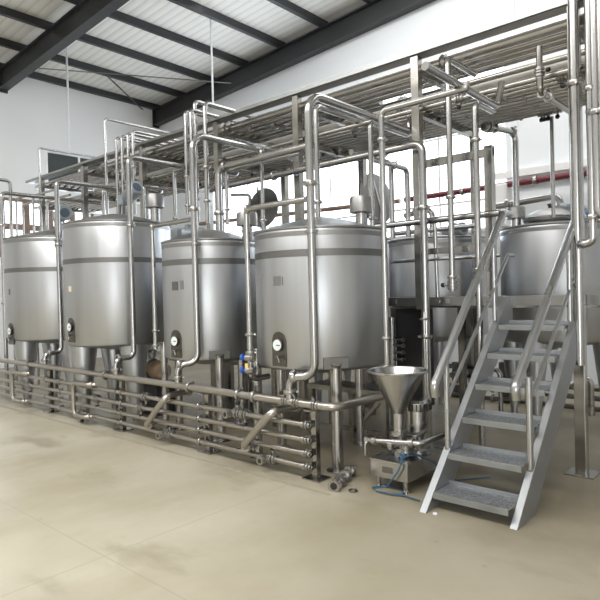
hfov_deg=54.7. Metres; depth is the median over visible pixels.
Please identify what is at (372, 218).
riser pipe
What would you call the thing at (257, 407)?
support post
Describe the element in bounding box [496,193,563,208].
pipe
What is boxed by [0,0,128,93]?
beam
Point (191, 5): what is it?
beam
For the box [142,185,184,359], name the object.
riser pipe
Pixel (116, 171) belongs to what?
riser pipe
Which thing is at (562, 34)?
pipe
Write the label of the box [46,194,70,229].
riser pipe
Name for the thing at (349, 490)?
gasket
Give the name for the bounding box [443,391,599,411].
pipe
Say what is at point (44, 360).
pipe
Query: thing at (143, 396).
valve
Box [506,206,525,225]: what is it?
vent
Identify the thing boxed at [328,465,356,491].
coupling
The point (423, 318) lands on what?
pipe
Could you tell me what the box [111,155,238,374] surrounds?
pipe
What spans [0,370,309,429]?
pipe
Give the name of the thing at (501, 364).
post
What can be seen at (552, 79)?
pipe
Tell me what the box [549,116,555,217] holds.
rod
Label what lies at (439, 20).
wall
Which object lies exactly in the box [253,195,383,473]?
storage tank
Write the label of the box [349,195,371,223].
vent
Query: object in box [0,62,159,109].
beam
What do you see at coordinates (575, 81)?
pipe
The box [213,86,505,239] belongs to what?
window
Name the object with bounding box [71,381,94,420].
jumper bend
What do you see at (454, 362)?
post
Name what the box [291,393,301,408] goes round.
clamp union
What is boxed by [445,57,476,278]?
riser pipe
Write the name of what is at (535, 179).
pipe
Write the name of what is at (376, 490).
air hose
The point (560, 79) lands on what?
valve
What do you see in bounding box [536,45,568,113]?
pipe
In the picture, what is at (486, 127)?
valve
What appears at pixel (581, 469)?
post
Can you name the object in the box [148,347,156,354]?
valve
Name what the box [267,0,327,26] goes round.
beam
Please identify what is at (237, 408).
valve
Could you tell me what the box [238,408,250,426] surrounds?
valve
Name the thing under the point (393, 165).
pipe
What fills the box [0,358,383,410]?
pipe
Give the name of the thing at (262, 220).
riser pipe
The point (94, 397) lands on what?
valve
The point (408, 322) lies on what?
cabinet
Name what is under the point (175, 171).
riser pipe
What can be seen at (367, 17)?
beam
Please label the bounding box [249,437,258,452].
valve
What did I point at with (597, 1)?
pipe
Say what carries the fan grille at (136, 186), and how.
attached to the storage tank at (95, 248)
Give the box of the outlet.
[386,443,399,450]
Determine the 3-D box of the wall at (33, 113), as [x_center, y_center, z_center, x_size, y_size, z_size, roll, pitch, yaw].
[-9.781,-2.053,11.350,0.250,7.600,17.150,-1,1,42]
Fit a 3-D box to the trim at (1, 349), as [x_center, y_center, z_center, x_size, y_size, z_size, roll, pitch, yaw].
[-7.284,-1.800,13.964,0.020,6.900,0.040,-1,1,42]
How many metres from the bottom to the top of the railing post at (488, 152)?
1.436 m
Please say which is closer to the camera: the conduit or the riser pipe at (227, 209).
the riser pipe at (227, 209)
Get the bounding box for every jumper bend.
[10,371,29,403]
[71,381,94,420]
[144,390,191,428]
[241,406,302,451]
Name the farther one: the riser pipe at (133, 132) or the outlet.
the riser pipe at (133, 132)
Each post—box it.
[38,179,101,377]
[81,165,139,386]
[138,146,204,377]
[158,342,173,430]
[207,186,213,386]
[213,121,281,411]
[250,348,263,458]
[281,176,289,223]
[292,95,361,426]
[358,159,368,407]
[410,55,471,308]
[426,145,497,295]
[452,361,458,396]
[469,130,483,367]
[499,361,506,396]
[564,5,599,479]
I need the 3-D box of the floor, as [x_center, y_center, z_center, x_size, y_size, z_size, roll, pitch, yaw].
[-1.173,1.732,3.703,22.700,0.200,16.900,-1,1,42]
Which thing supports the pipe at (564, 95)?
on the post at (217, 126)
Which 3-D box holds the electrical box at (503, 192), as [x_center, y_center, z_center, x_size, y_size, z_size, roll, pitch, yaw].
[3.609,-1.688,10.424,0.320,0.760,0.320,-1,1,42]
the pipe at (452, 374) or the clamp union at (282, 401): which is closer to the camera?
the clamp union at (282, 401)
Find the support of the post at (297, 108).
on the floor
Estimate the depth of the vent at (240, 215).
6.51 m
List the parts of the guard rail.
rail, rail, rail, flat rail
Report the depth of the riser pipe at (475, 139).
5.43 m
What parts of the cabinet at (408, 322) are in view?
door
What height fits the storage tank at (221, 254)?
2.570 m
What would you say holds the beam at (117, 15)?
attached to the wall at (439, 20)
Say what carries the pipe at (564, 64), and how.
on the post at (217, 126)
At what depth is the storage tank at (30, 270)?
8.58 m
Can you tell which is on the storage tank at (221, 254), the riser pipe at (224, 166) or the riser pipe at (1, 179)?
the riser pipe at (224, 166)
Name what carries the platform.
on the floor
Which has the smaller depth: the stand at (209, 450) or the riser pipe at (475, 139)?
the riser pipe at (475, 139)
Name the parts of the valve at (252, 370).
handle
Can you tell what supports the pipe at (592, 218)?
attached to the post at (581, 469)
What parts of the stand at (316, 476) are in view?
plate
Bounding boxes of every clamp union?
[279,390,288,406]
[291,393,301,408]
[309,396,321,410]
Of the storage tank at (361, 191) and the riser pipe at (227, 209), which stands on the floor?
the storage tank at (361, 191)
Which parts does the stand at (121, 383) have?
plate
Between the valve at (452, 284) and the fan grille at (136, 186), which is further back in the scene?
the fan grille at (136, 186)
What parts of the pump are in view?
motor, frame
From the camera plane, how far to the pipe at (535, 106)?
6.83 m
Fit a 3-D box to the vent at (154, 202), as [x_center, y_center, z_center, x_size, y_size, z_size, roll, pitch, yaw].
[-1.964,-1.219,7.858,0.250,0.417,0.250,-1,1,42]
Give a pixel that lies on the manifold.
(393, 345)
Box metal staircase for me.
[419,210,587,529]
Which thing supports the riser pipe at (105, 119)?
on the floor
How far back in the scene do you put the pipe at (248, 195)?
9.96 m
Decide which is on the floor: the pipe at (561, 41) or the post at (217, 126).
the post at (217, 126)
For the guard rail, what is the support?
on the platform
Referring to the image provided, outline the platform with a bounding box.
[249,294,599,422]
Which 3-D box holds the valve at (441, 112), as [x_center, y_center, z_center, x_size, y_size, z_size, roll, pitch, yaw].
[1.502,-2.000,6.234,0.115,0.167,0.108,-1,1,42]
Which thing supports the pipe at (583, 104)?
on the post at (217, 126)
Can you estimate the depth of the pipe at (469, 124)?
7.01 m
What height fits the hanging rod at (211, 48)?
1.894 m
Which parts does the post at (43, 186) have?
post, cross arm, cross arm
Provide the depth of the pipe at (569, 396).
7.68 m
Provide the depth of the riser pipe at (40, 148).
11.37 m
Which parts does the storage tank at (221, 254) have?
label plate, gauge panel, leg, label plate, motor, pipe bracket, leg, leg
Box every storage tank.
[2,205,77,405]
[61,181,169,420]
[161,211,256,442]
[248,186,298,391]
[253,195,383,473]
[314,174,391,400]
[388,222,488,402]
[500,203,599,432]
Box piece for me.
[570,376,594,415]
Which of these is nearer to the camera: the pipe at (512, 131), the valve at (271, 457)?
the valve at (271, 457)
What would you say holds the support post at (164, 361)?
on the floor
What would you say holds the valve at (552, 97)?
attached to the pipe at (542, 92)
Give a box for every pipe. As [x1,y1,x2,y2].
[0,178,17,380]
[0,191,100,393]
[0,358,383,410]
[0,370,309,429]
[0,378,310,444]
[0,385,310,458]
[0,392,310,471]
[15,197,24,235]
[22,199,44,233]
[32,189,53,384]
[35,13,583,189]
[35,63,584,209]
[38,147,114,382]
[41,179,162,364]
[45,30,566,189]
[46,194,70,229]
[48,70,584,206]
[49,85,565,210]
[59,37,566,187]
[63,81,561,205]
[66,39,584,187]
[70,86,582,207]
[71,90,567,208]
[72,101,382,188]
[75,90,583,208]
[81,93,584,209]
[88,48,584,188]
[89,96,585,209]
[90,99,585,210]
[93,56,584,190]
[93,103,585,210]
[102,189,121,397]
[103,118,188,214]
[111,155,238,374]
[114,137,159,213]
[120,135,165,191]
[126,132,173,157]
[131,130,178,214]
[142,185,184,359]
[149,217,190,348]
[172,165,188,224]
[173,134,304,382]
[183,110,231,214]
[189,109,238,178]
[193,100,246,221]
[199,199,400,225]
[202,102,254,223]
[209,141,432,436]
[214,143,304,230]
[224,152,300,224]
[230,194,250,204]
[243,196,305,354]
[247,361,270,380]
[259,147,303,229]
[283,93,424,398]
[313,104,363,216]
[349,149,394,237]
[368,116,411,225]
[373,157,410,236]
[377,85,468,365]
[403,208,434,235]
[404,169,586,201]
[420,312,426,397]
[421,62,504,108]
[437,362,503,411]
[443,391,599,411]
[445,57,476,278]
[449,371,471,378]
[450,383,599,401]
[471,97,496,445]
[492,125,519,205]
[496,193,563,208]
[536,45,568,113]
[563,0,585,365]
[569,386,599,391]
[576,0,598,248]
[585,0,599,218]
[592,0,599,192]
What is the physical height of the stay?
0.266 m
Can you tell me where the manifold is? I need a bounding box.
[389,317,405,425]
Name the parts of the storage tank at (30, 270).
gauge panel, leg, leg, leg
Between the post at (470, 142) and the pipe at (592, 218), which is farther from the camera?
the post at (470, 142)
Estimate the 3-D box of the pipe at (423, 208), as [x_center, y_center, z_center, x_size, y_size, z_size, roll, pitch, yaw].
[0.029,-0.038,6.984,3.448,3.192,0.133,-1,1,42]
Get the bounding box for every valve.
[25,382,33,391]
[77,409,86,421]
[92,394,101,406]
[135,402,144,416]
[140,392,150,406]
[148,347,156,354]
[151,416,158,429]
[165,425,175,438]
[232,401,241,418]
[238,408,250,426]
[240,354,255,361]
[240,366,256,374]
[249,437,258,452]
[266,448,279,464]
[333,147,341,155]
[350,128,360,137]
[433,110,444,120]
[441,279,457,290]
[453,94,465,109]
[479,121,494,132]
[534,66,550,78]
[536,112,544,121]
[543,89,554,102]
[545,110,553,120]
[553,108,562,118]
[556,75,567,87]
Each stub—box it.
[156,432,164,438]
[222,410,231,418]
[256,456,266,464]
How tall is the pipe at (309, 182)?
2.904 m
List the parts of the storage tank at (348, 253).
label plate, gauge panel, leg, pipe bracket, leg, leg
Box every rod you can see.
[65,47,69,149]
[210,19,213,102]
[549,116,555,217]
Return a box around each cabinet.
[395,308,434,404]
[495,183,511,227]
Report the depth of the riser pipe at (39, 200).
11.78 m
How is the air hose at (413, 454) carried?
on the mixer
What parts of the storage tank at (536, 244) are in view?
leg, leg, manhole lid, leg, motor, leg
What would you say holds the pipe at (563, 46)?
on the post at (217, 126)
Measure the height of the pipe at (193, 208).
2.904 m
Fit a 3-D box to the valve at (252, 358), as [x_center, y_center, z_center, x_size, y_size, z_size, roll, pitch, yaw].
[-0.518,0.571,5.727,0.182,0.080,0.086,-1,1,42]
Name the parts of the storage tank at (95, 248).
gauge panel, leg, leg, motor, leg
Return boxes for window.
[0,197,93,256]
[47,151,109,190]
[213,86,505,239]
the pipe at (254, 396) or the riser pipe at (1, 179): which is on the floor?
the riser pipe at (1, 179)
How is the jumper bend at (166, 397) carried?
attached to the pipe at (303, 452)
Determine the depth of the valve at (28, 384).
8.72 m
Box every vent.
[145,193,163,221]
[236,211,256,241]
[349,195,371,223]
[408,401,431,411]
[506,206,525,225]
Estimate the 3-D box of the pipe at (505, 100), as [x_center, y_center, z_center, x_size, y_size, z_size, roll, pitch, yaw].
[-0.342,-2.009,8.011,13.489,0.101,0.101,-1,1,42]
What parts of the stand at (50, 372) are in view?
plate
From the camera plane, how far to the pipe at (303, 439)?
6.20 m
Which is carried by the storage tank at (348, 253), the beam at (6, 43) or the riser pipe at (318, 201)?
the riser pipe at (318, 201)
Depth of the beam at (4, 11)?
13.37 m
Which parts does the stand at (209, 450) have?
plate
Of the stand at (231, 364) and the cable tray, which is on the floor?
the stand at (231, 364)
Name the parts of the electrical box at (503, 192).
door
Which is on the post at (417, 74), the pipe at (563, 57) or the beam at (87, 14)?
the pipe at (563, 57)
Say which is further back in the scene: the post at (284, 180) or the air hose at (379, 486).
the post at (284, 180)
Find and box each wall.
[0,77,161,367]
[159,0,599,384]
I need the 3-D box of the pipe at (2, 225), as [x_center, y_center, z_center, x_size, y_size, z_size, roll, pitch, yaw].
[-4.458,-0.130,10.561,0.108,3.509,1.883,-1,1,42]
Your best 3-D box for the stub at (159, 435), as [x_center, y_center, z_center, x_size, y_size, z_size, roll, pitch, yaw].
[-1.535,1.490,6.401,0.078,0.077,0.087,-1,1,42]
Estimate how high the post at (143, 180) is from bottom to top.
4.070 m
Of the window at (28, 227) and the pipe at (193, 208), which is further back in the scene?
the window at (28, 227)
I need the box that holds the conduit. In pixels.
[39,68,230,83]
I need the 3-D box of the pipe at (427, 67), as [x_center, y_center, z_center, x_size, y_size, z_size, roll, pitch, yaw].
[1.411,-1.856,4.851,0.104,0.315,1.494,-1,1,42]
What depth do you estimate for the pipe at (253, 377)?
5.74 m
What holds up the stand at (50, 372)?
on the floor
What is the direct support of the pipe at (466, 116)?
on the post at (217, 126)
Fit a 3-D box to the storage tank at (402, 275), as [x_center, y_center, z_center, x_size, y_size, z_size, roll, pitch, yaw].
[1.884,0.242,7.891,1.307,2.515,1.307,-1,1,42]
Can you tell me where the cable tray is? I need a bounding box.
[25,0,583,183]
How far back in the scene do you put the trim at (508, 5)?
10.38 m
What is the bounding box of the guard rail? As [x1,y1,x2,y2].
[375,209,500,296]
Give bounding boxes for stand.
[42,369,59,412]
[113,380,133,431]
[197,393,222,454]
[213,360,292,426]
[302,409,331,482]
[307,379,388,448]
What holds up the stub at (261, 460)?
attached to the pipe at (304, 465)
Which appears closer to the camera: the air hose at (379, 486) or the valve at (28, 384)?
the air hose at (379, 486)
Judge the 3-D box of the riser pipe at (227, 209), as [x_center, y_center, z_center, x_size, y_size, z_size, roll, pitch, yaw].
[-0.472,-1.305,6.916,1.281,0.700,0.075,-1,1,42]
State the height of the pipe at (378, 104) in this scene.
0.163 m
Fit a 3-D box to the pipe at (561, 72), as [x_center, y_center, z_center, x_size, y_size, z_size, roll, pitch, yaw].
[-0.543,-2.001,7.756,13.451,0.101,0.101,-1,1,42]
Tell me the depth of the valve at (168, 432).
6.40 m
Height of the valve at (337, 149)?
0.167 m
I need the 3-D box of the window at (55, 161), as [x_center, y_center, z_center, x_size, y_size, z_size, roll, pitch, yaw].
[-5.663,-3.387,15.941,0.260,0.960,2.750,-1,1,42]
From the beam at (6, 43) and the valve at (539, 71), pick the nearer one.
the valve at (539, 71)
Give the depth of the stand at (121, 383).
7.17 m
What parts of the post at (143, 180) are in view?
post, cross arm, cross arm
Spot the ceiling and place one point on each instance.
(264, 16)
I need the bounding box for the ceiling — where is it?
[0,0,366,105]
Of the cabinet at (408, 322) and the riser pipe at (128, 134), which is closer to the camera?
the cabinet at (408, 322)
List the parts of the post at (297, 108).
post, cross arm, cross arm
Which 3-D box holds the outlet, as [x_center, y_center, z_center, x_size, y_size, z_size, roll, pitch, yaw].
[0.771,1.227,4.832,0.068,0.088,0.141,-1,1,42]
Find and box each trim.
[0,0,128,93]
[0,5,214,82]
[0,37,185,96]
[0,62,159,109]
[0,287,2,367]
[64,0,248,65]
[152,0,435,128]
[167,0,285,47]
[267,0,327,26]
[495,159,586,180]
[503,0,517,199]
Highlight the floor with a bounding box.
[0,351,599,599]
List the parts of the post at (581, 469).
post, plate, cross arm, cross arm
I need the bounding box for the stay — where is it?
[108,77,142,109]
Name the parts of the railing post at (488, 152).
post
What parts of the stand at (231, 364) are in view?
leg, leg, leg, leg, leg, leg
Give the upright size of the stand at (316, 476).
0.625 m
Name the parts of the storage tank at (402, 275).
leg, leg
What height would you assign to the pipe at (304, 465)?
0.085 m
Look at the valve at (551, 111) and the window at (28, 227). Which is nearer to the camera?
the valve at (551, 111)
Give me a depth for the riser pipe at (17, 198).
11.64 m
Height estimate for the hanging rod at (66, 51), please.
2.374 m
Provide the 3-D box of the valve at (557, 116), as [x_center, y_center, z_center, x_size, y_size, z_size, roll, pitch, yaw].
[2.784,-2.033,6.253,0.115,0.167,0.108,-1,1,42]
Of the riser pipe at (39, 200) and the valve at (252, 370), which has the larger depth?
the riser pipe at (39, 200)
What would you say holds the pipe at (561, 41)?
on the post at (217, 126)
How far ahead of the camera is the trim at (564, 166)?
10.04 m
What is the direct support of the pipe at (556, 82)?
on the post at (217, 126)
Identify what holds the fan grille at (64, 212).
attached to the storage tank at (30, 270)
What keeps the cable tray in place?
on the post at (217, 126)
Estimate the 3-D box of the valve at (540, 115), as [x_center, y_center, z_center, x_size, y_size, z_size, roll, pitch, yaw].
[2.658,-2.031,6.365,0.115,0.167,0.108,-1,1,42]
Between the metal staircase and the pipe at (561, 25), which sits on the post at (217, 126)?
the pipe at (561, 25)
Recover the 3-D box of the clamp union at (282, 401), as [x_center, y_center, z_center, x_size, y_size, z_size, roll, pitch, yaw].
[-0.130,0.888,5.245,0.109,0.154,0.107,-1,1,42]
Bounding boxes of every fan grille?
[60,208,69,216]
[133,183,140,190]
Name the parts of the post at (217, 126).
post, cross arm, cross arm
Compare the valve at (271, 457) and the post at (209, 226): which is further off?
the post at (209, 226)
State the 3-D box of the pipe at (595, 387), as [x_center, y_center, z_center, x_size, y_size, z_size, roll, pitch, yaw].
[4.639,1.134,6.756,3.029,0.114,0.114,-1,1,42]
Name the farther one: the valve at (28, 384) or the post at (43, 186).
the post at (43, 186)
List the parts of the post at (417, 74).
post, cross arm, cross arm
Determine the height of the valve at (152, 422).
0.177 m
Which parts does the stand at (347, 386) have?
leg, rail, leg, leg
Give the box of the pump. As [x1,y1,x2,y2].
[142,345,175,415]
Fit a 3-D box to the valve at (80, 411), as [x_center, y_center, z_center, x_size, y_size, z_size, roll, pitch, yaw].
[-2.904,1.542,7.725,0.118,0.177,0.111,-1,1,42]
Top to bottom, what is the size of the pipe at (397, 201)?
0.253 m
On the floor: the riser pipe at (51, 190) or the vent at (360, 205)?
the riser pipe at (51, 190)
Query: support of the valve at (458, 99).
attached to the pipe at (561, 72)
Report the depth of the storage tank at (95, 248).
7.52 m
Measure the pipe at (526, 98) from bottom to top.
0.082 m
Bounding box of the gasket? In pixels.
[348,488,357,492]
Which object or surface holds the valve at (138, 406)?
attached to the pipe at (303, 439)
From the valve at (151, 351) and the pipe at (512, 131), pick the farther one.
the valve at (151, 351)
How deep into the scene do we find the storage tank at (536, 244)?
6.46 m
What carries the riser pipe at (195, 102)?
attached to the riser pipe at (191, 111)
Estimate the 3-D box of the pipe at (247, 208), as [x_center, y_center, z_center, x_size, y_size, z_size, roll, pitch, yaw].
[-0.235,-0.192,5.451,0.820,1.499,0.091,-1,1,42]
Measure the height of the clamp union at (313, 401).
0.136 m
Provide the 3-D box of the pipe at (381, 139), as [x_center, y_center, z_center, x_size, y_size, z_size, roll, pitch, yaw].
[1.046,-0.530,4.934,0.869,2.373,0.088,-1,1,42]
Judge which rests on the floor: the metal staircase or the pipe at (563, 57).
the metal staircase
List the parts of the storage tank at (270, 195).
lid arm, manhole lid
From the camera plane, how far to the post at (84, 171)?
10.62 m
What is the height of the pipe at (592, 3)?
2.140 m
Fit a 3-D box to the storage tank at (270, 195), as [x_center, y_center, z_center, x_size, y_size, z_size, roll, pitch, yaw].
[-0.457,-0.209,9.946,1.539,3.481,1.539,-1,1,42]
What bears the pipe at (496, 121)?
on the post at (217, 126)
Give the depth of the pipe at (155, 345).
6.93 m
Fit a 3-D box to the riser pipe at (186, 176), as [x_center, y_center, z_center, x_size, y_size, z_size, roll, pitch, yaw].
[-1.256,-1.896,8.246,0.080,1.433,0.964,-1,1,42]
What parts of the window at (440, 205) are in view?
sill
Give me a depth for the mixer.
4.84 m
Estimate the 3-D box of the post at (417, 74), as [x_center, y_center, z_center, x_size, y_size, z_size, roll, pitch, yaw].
[1.664,-1.233,6.547,0.090,2.630,1.365,-1,1,42]
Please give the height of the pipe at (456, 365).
0.584 m
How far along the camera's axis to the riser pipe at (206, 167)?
7.47 m
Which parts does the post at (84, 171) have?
post, cross arm, cross arm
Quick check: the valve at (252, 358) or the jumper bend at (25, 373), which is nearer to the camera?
the valve at (252, 358)
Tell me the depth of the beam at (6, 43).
14.54 m
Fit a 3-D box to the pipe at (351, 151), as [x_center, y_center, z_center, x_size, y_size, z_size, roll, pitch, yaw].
[0.879,-1.256,6.923,0.104,0.984,0.865,-1,1,42]
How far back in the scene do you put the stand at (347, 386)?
6.31 m
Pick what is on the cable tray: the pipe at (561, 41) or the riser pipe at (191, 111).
the riser pipe at (191, 111)
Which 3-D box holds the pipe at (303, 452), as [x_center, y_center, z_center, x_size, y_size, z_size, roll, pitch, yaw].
[-2.871,1.389,7.692,7.877,0.085,0.085,-1,1,42]
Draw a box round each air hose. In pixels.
[372,458,405,494]
[376,490,419,501]
[404,454,490,480]
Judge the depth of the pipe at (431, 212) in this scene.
7.62 m
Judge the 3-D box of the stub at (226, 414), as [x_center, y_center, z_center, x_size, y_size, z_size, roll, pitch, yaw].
[-0.700,1.109,5.649,0.078,0.077,0.087,-1,1,42]
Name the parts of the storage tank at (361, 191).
leg, leg, manhole lid, lid arm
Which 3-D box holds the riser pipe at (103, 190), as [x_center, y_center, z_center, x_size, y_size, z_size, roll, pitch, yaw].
[-2.916,-0.124,9.760,0.080,3.440,0.839,-1,1,42]
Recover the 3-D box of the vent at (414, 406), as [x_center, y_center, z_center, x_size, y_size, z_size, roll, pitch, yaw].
[1.017,0.918,5.062,0.266,0.056,0.266,-1,1,42]
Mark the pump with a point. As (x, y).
(153, 369)
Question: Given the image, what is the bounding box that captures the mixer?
[364,366,474,493]
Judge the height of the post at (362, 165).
4.000 m
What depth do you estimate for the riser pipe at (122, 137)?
9.04 m
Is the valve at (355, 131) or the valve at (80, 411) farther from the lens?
the valve at (80, 411)

